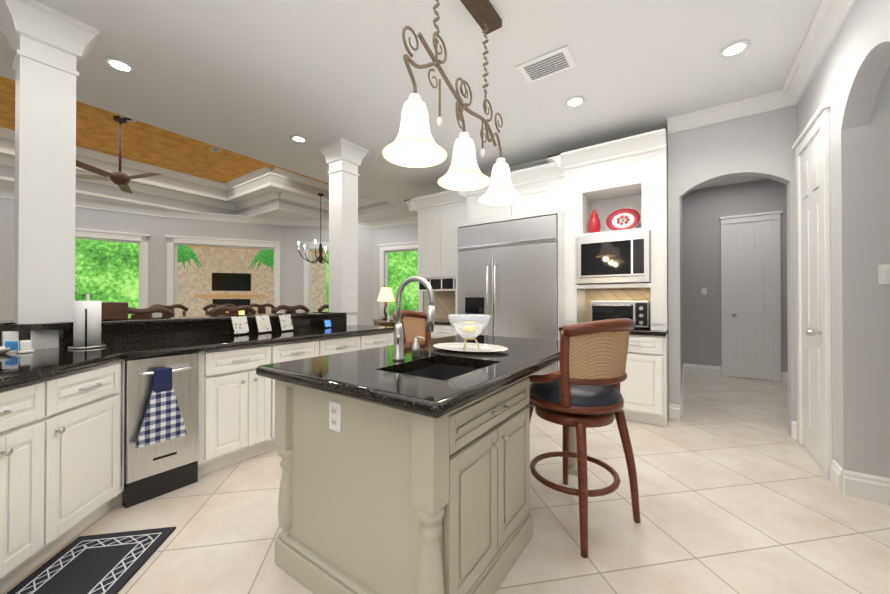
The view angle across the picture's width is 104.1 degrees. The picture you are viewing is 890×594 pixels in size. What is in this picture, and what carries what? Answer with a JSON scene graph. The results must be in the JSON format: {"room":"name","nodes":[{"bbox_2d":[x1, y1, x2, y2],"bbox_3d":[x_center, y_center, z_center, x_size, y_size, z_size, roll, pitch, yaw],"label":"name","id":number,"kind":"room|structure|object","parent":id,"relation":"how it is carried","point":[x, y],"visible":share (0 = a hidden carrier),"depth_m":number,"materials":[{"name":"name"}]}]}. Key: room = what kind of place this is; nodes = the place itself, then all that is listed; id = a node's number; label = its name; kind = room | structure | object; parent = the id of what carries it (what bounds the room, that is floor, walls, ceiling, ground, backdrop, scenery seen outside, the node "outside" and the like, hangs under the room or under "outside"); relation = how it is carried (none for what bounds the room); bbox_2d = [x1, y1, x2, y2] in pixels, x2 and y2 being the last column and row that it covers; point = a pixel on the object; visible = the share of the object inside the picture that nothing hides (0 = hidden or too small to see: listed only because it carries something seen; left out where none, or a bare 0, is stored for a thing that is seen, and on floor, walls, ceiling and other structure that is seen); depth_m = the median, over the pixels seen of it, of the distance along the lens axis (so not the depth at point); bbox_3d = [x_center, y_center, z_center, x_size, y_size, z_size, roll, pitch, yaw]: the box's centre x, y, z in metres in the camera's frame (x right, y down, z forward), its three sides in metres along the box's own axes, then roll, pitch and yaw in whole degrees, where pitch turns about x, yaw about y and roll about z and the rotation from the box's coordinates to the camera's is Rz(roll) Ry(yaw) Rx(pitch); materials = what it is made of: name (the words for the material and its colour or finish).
{"room":"kitchen","nodes":[
{"label":"kitchen","id":0,"kind":"room"},
{"bbox_2d":[0,0,821,220],"bbox_3d":[-2.079,-2.148,4.045,12.950,0.680,10.340,0,0,35],"label":"ceiling","id":1,"kind":"structure","parent":0,"point":[246,86],"depth_m":2.90,"materials":[{"name":"white paint"}]},
{"bbox_2d":[105,57,134,72],"bbox_3d":[-2.534,-1.810,2.706,0.169,0.011,0.169,0,0,26],"label":"recessed light","id":2,"kind":"object","parent":1,"relation":"in","point":[117,64],"depth_m":2.70,"materials":[{"name":"white"}]},
{"bbox_2d":[120,115,135,121],"bbox_3d":[-4.281,-2.417,4.688,0.158,0.011,0.158,0,0,8],"label":"recessed light","id":3,"kind":"object","parent":1,"relation":"in","point":[128,119],"depth_m":4.72,"materials":[{"name":"white"}]},
{"bbox_2d":[76,116,183,193],"bbox_3d":[-4.367,-1.971,4.733,1.371,0.903,1.310,0,0,35],"label":"ceiling fan","id":4,"kind":"object","parent":1,"relation":"hanging from","point":[120,179],"visible":0.92,"depth_m":4.62,"materials":[{"name":"brown wood"}]},
{"bbox_2d":[209,147,220,151],"bbox_3d":[-3.736,-2.411,5.648,0.158,0.011,0.158,0,0,26],"label":"recessed light","id":5,"kind":"object","parent":1,"relation":"in","point":[215,149],"depth_m":5.66,"materials":[{"name":"white"}]},
{"bbox_2d":[291,135,306,142],"bbox_3d":[-1.661,-1.802,3.945,0.169,0.011,0.169,0,0,26],"label":"recessed light","id":6,"kind":"object","parent":1,"relation":"in","point":[296,138],"depth_m":3.94,"materials":[{"name":"white"}]},
{"bbox_2d":[297,193,328,263],"bbox_3d":[-2.148,-1.190,5.999,0.776,1.210,0.753,0,0,35],"label":"chandelier","id":7,"kind":"object","parent":1,"relation":"hanging from","point":[320,258],"visible":0.85,"depth_m":5.98,"materials":[{"name":"grey metal"}]},
{"bbox_2d":[383,0,522,204],"bbox_3d":[0.092,-1.240,1.967,0.300,1.161,1.319,0,0,35],"label":"pendant light fixture","id":8,"kind":"object","parent":1,"relation":"hanging from","point":[413,144],"visible":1,"depth_m":1.92,"materials":[{"name":"white glass"}]},
{"bbox_2d":[516,45,576,83],"bbox_3d":[0.792,-1.808,2.713,0.400,0.015,0.260,0,0,35],"label":"ceiling vent","id":9,"kind":"object","parent":1,"relation":"in","point":[559,60],"visible":1,"depth_m":2.70,"materials":[{"name":"white metal"}]},
{"bbox_2d":[565,96,584,107],"bbox_3d":[1.200,-1.807,3.202,0.169,0.011,0.169,0,0,-4],"label":"recessed light","id":10,"kind":"object","parent":1,"relation":"in","point":[575,101],"depth_m":3.19,"materials":[{"name":"white"}]},
{"bbox_2d":[720,40,749,57],"bbox_3d":[2.110,-1.811,2.528,0.169,0.011,0.169,0,0,11],"label":"recessed light","id":11,"kind":"object","parent":1,"relation":"in","point":[735,48],"depth_m":2.52,"materials":[{"name":"white"}]},
{"bbox_2d":[0,373,889,593],"bbox_3d":[-2.084,1.293,4.234,14.700,0.100,11.400,0,0,35],"label":"floor","id":12,"kind":"structure","parent":0,"point":[738,492],"depth_m":1.91,"materials":[{"name":"tile"}]},
{"bbox_2d":[6,526,175,593],"bbox_3d":[-1.513,1.216,1.068,0.440,0.013,1.500,0,0,-10],"label":"mat","id":13,"kind":"object","parent":12,"relation":"on","point":[110,563],"visible":1,"depth_m":1.58,"materials":[{"name":"grey fabric"}]},
{"bbox_2d":[128,306,174,317],"bbox_3d":[-3.025,0.661,3.370,0.525,1.154,0.519,0,0,35],"label":"dining chair","id":14,"kind":"object","parent":12,"relation":"on","point":[142,313],"visible":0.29,"depth_m":3.27,"materials":[{"name":"brown wood"}]},
{"bbox_2d":[148,304,188,317],"bbox_3d":[-3.838,0.671,4.908,0.525,1.154,0.519,0,0,35],"label":"dining chair","id":15,"kind":"object","parent":12,"relation":"on","point":[174,306],"visible":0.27,"depth_m":5.07,"materials":[{"name":"brown wood"}]},
{"bbox_2d":[0,312,394,592],"bbox_3d":[-2.194,0.695,2.138,3.005,1.070,4.775,0,0,35],"label":"base cabinet","id":16,"kind":"object","parent":12,"relation":"on","point":[134,411],"depth_m":2.07,"materials":[{"name":"white wood"}]},
{"bbox_2d":[0,340,34,353],"bbox_3d":[-2.469,0.279,1.956,0.135,0.069,0.190,0,0,35],"label":"cups","id":17,"kind":"object","parent":16,"relation":"on","point":[25,346],"visible":1,"depth_m":1.96,"materials":[{"name":"ceramic"}]},
{"bbox_2d":[0,0,99,323],"bbox_3d":[-2.646,-0.829,2.300,0.430,1.980,0.430,0,0,35],"label":"column","id":18,"kind":"structure","parent":16,"relation":"on","point":[51,47],"depth_m":2.22,"materials":[{"name":"white paint"}]},
{"bbox_2d":[68,294,105,348],"bbox_3d":[-2.262,0.144,2.197,0.170,0.340,0.170,0,0,35],"label":"paper towel holder","id":19,"kind":"object","parent":16,"relation":"on","point":[87,324],"visible":1,"depth_m":2.15,"materials":[{"name":"silver metal"}]},
{"bbox_2d":[101,302,127,319],"bbox_3d":[-2.519,0.098,2.511,0.200,0.130,0.305,0,0,35],"label":"box","id":20,"kind":"object","parent":16,"relation":"on","point":[114,310],"visible":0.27,"depth_m":2.52,"materials":[{"name":"brown wood"}]},
{"bbox_2d":[122,352,198,507],"bbox_3d":[-1.956,0.796,2.312,0.647,0.870,0.374,0,0,35],"label":"dishwasher","id":21,"kind":"object","parent":16,"relation":"in","point":[160,392],"depth_m":2.11,"materials":[{"name":"silver metal"}]},
{"bbox_2d":[135,367,186,447],"bbox_3d":[-1.718,0.650,2.112,0.043,0.440,0.250,0,0,35],"label":"towel","id":22,"kind":"object","parent":21,"relation":"hanging from","point":[163,420],"depth_m":2.10,"materials":[{"name":"blue fabric"}]},
{"bbox_2d":[231,316,249,334],"bbox_3d":[-1.770,0.239,3.006,0.097,0.156,0.155,0,0,35],"label":"electrical outlet","id":23,"kind":"structure","parent":16,"relation":"on","point":[240,324],"depth_m":3.00,"materials":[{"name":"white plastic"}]},
{"bbox_2d":[255,315,272,332],"bbox_3d":[-1.655,0.240,3.172,0.097,0.156,0.155,0,0,35],"label":"electrical outlet","id":24,"kind":"structure","parent":16,"relation":"on","point":[263,323],"depth_m":3.17,"materials":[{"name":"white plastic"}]},
{"bbox_2d":[279,314,294,330],"bbox_3d":[-1.531,0.242,3.350,0.097,0.156,0.155,0,0,35],"label":"decorative tile","id":25,"kind":"structure","parent":16,"relation":"on","point":[286,322],"depth_m":3.34,"materials":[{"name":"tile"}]},
{"bbox_2d":[323,319,331,327],"bbox_3d":[-1.275,0.280,3.755,0.033,0.090,0.140,0,0,10],"label":"tablet","id":26,"kind":"object","parent":16,"relation":"on","point":[327,323],"visible":1,"depth_m":3.74,"materials":[{"name":"blue"}]},
{"bbox_2d":[317,137,368,312],"bbox_3d":[-1.228,-0.817,4.200,0.430,1.980,0.430,0,0,35],"label":"column","id":27,"kind":"structure","parent":16,"relation":"on","point":[343,157],"depth_m":4.11,"materials":[{"name":"white"}]},
{"bbox_2d":[202,304,235,315],"bbox_3d":[-3.438,0.674,5.483,0.525,1.154,0.519,0,0,35],"label":"dining chair","id":28,"kind":"object","parent":12,"relation":"on","point":[206,308],"visible":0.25,"depth_m":5.55,"materials":[{"name":"brown wood"}]},
{"bbox_2d":[207,305,256,315],"bbox_3d":[-2.569,0.665,4.027,0.525,1.154,0.519,0,0,35],"label":"dining chair","id":29,"kind":"object","parent":12,"relation":"on","point":[229,310],"visible":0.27,"depth_m":3.88,"materials":[{"name":"brown wood"}]},
{"bbox_2d":[248,303,274,313],"bbox_3d":[-3.067,0.678,6.017,0.525,1.154,0.519,0,0,35],"label":"dining chair","id":30,"kind":"object","parent":12,"relation":"on","point":[261,309],"visible":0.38,"depth_m":6.14,"materials":[{"name":"brown wood"}]},
{"bbox_2d":[271,305,309,312],"bbox_3d":[-2.169,0.669,4.602,0.525,1.154,0.519,0,0,35],"label":"dining chair","id":31,"kind":"object","parent":12,"relation":"on","point":[291,309],"visible":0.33,"depth_m":4.45,"materials":[{"name":"brown wood"}]},
{"bbox_2d":[317,304,328,311],"bbox_3d":[-1.798,0.672,5.135,0.525,1.154,0.519,0,0,35],"label":"dining chair","id":32,"kind":"object","parent":12,"relation":"on","point":[323,307],"visible":0.06,"depth_m":4.84,"materials":[{"name":"brown wood"}]},
{"bbox_2d":[373,319,395,326],"bbox_3d":[-1.072,0.843,6.517,0.440,0.830,1.100,0,0,-17],"label":"console table","id":33,"kind":"object","parent":12,"relation":"on","point":[379,322],"visible":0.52,"depth_m":6.05,"materials":[{"name":"brown wood"}]},
{"bbox_2d":[378,288,394,319],"bbox_3d":[-1.146,0.118,6.761,0.337,0.620,0.337,0,0,29],"label":"table lamp","id":34,"kind":"object","parent":33,"relation":"on","point":[386,294],"depth_m":6.66,"materials":[{"name":"beige fabric"}]},
{"bbox_2d":[386,300,389,321],"bbox_3d":[-1.002,0.234,6.124,0.067,0.380,0.150,0,0,-17],"label":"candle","id":35,"kind":"object","parent":33,"relation":"on","point":[388,312],"visible":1,"depth_m":6.08,"materials":[{"name":"white wax"}]},
{"bbox_2d":[383,304,394,320],"bbox_3d":[-0.994,0.272,6.335,0.180,0.308,0.172,0,0,20],"label":"vase","id":36,"kind":"object","parent":33,"relation":"on","point":[391,308],"depth_m":6.30,"materials":[{"name":"clear glass"}]},
{"bbox_2d":[392,310,432,342],"bbox_3d":[-0.154,0.674,3.042,0.604,1.126,0.596,0,0,35],"label":"stool","id":37,"kind":"object","parent":12,"relation":"on","point":[413,323],"visible":0.06,"depth_m":3.26,"materials":[{"name":"beige wicker"}]},
{"bbox_2d":[275,344,577,593],"bbox_3d":[0.076,0.798,2.054,0.990,0.864,1.721,0,0,35],"label":"kitchen island","id":38,"kind":"object","parent":12,"relation":"on","point":[405,467],"depth_m":1.35,"materials":[{"name":"wood"}]},
{"bbox_2d":[256,336,519,391],"bbox_3d":[-0.142,0.341,2.203,0.525,0.050,1.790,0,0,35],"label":"island countertop","id":39,"kind":"structure","parent":38,"relation":"on","point":[328,373],"depth_m":1.62,"materials":[{"name":"black stone"}]},
{"bbox_2d":[372,360,483,387],"bbox_3d":[-0.014,0.444,1.602,0.394,0.187,0.514,0,0,35],"label":"sink","id":40,"kind":"object","parent":39,"relation":"in","point":[427,373],"depth_m":1.78,"materials":[{"name":"black metal"}]},
{"bbox_2d":[433,314,507,352],"bbox_3d":[0.147,0.209,2.106,0.492,0.209,0.349,0,0,35],"label":"bowl","id":41,"kind":"object","parent":39,"relation":"on","point":[466,327],"visible":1,"depth_m":2.04,"materials":[{"name":"white"}]},
{"bbox_2d":[458,215,557,405],"bbox_3d":[0.872,0.165,4.449,1.296,2.160,0.757,0,0,35],"label":"refrigerator","id":42,"kind":"object","parent":12,"relation":"on","point":[508,276],"visible":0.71,"depth_m":4.12,"materials":[{"name":"silver metal"}]},
{"bbox_2d":[404,128,668,425],"bbox_3d":[0.854,-0.190,4.506,3.422,2.870,0.708,0,0,35],"label":"tall cabinet","id":43,"kind":"object","parent":12,"relation":"on","point":[572,189],"visible":0.5,"depth_m":3.88,"materials":[{"name":"white wood"}]},
{"bbox_2d":[588,209,600,232],"bbox_3d":[1.712,-0.870,3.985,0.136,0.295,0.134,0,0,35],"label":"decorative jar","id":44,"kind":"object","parent":43,"relation":"on","point":[594,225],"visible":0.81,"depth_m":3.94,"materials":[{"name":"red ceramic"}]},
{"bbox_2d":[591,301,650,328],"bbox_3d":[1.934,0.180,3.831,0.563,0.291,0.368,0,0,35],"label":"toaster oven","id":45,"kind":"object","parent":43,"relation":"on","point":[638,313],"visible":0.81,"depth_m":3.69,"materials":[{"name":"silver metal"}]},
{"bbox_2d":[605,208,640,230],"bbox_3d":[2.011,-0.866,3.914,0.364,0.286,0.135,0,0,35],"label":"decorative plate","id":46,"kind":"object","parent":43,"relation":"on","point":[623,218],"visible":1,"depth_m":3.89,"materials":[{"name":"white"}]},
{"bbox_2d":[526,318,640,557],"bbox_3d":[0.730,0.667,1.978,0.646,1.126,0.646,0,0,35],"label":"stool","id":47,"kind":"object","parent":12,"relation":"on","point":[579,390],"visible":0.83,"depth_m":1.75,"materials":[{"name":"brown wood"}]},
{"bbox_2d":[0,0,889,477],"bbox_3d":[-2.073,-0.283,3.980,12.820,3.050,10.260,0,0,35],"label":"wall","id":48,"kind":"structure","parent":0,"point":[850,80],"depth_m":3.13,"materials":[{"name":"grey paint"}]},
{"bbox_2d":[0,0,856,227],"bbox_3d":[-2.540,-2.055,3.681,11.113,0.750,9.066,0,0,35],"label":"crown molding","id":49,"kind":"structure","parent":48,"relation":"attached to","point":[829,19],"depth_m":6.09,"materials":[{"name":"white"}]},
{"bbox_2d":[75,102,889,504],"bbox_3d":[-0.837,-0.028,5.467,11.920,2.558,5.084,0,0,27],"label":"trim","id":50,"kind":"structure","parent":48,"relation":"attached to","point":[749,294],"depth_m":5.16,"materials":[{"name":"white wood"}]},
{"bbox_2d":[701,288,706,294],"bbox_3d":[4.245,-0.102,5.687,0.070,0.116,0.005,0,0,35],"label":"switch plate","id":51,"kind":"object","parent":48,"relation":"attached to","point":[703,290],"depth_m":5.69,"materials":[{"name":"white plastic"}]},
{"bbox_2d":[878,264,889,284],"bbox_3d":[2.655,-0.139,2.077,0.080,0.120,0.008,0,0,35],"label":"switch plate","id":52,"kind":"object","parent":48,"relation":"attached to","point":[884,274],"depth_m":2.09,"materials":[{"name":"white plastic"}]},
{"label":"outside","id":53,"kind":"structure","parent":0,"visible":0},
{"bbox_2d":[75,239,418,317],"bbox_3d":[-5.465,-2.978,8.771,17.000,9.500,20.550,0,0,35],"label":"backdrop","id":54,"kind":"structure","parent":53,"point":[106,271],"depth_m":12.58,"materials":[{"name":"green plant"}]}
]}

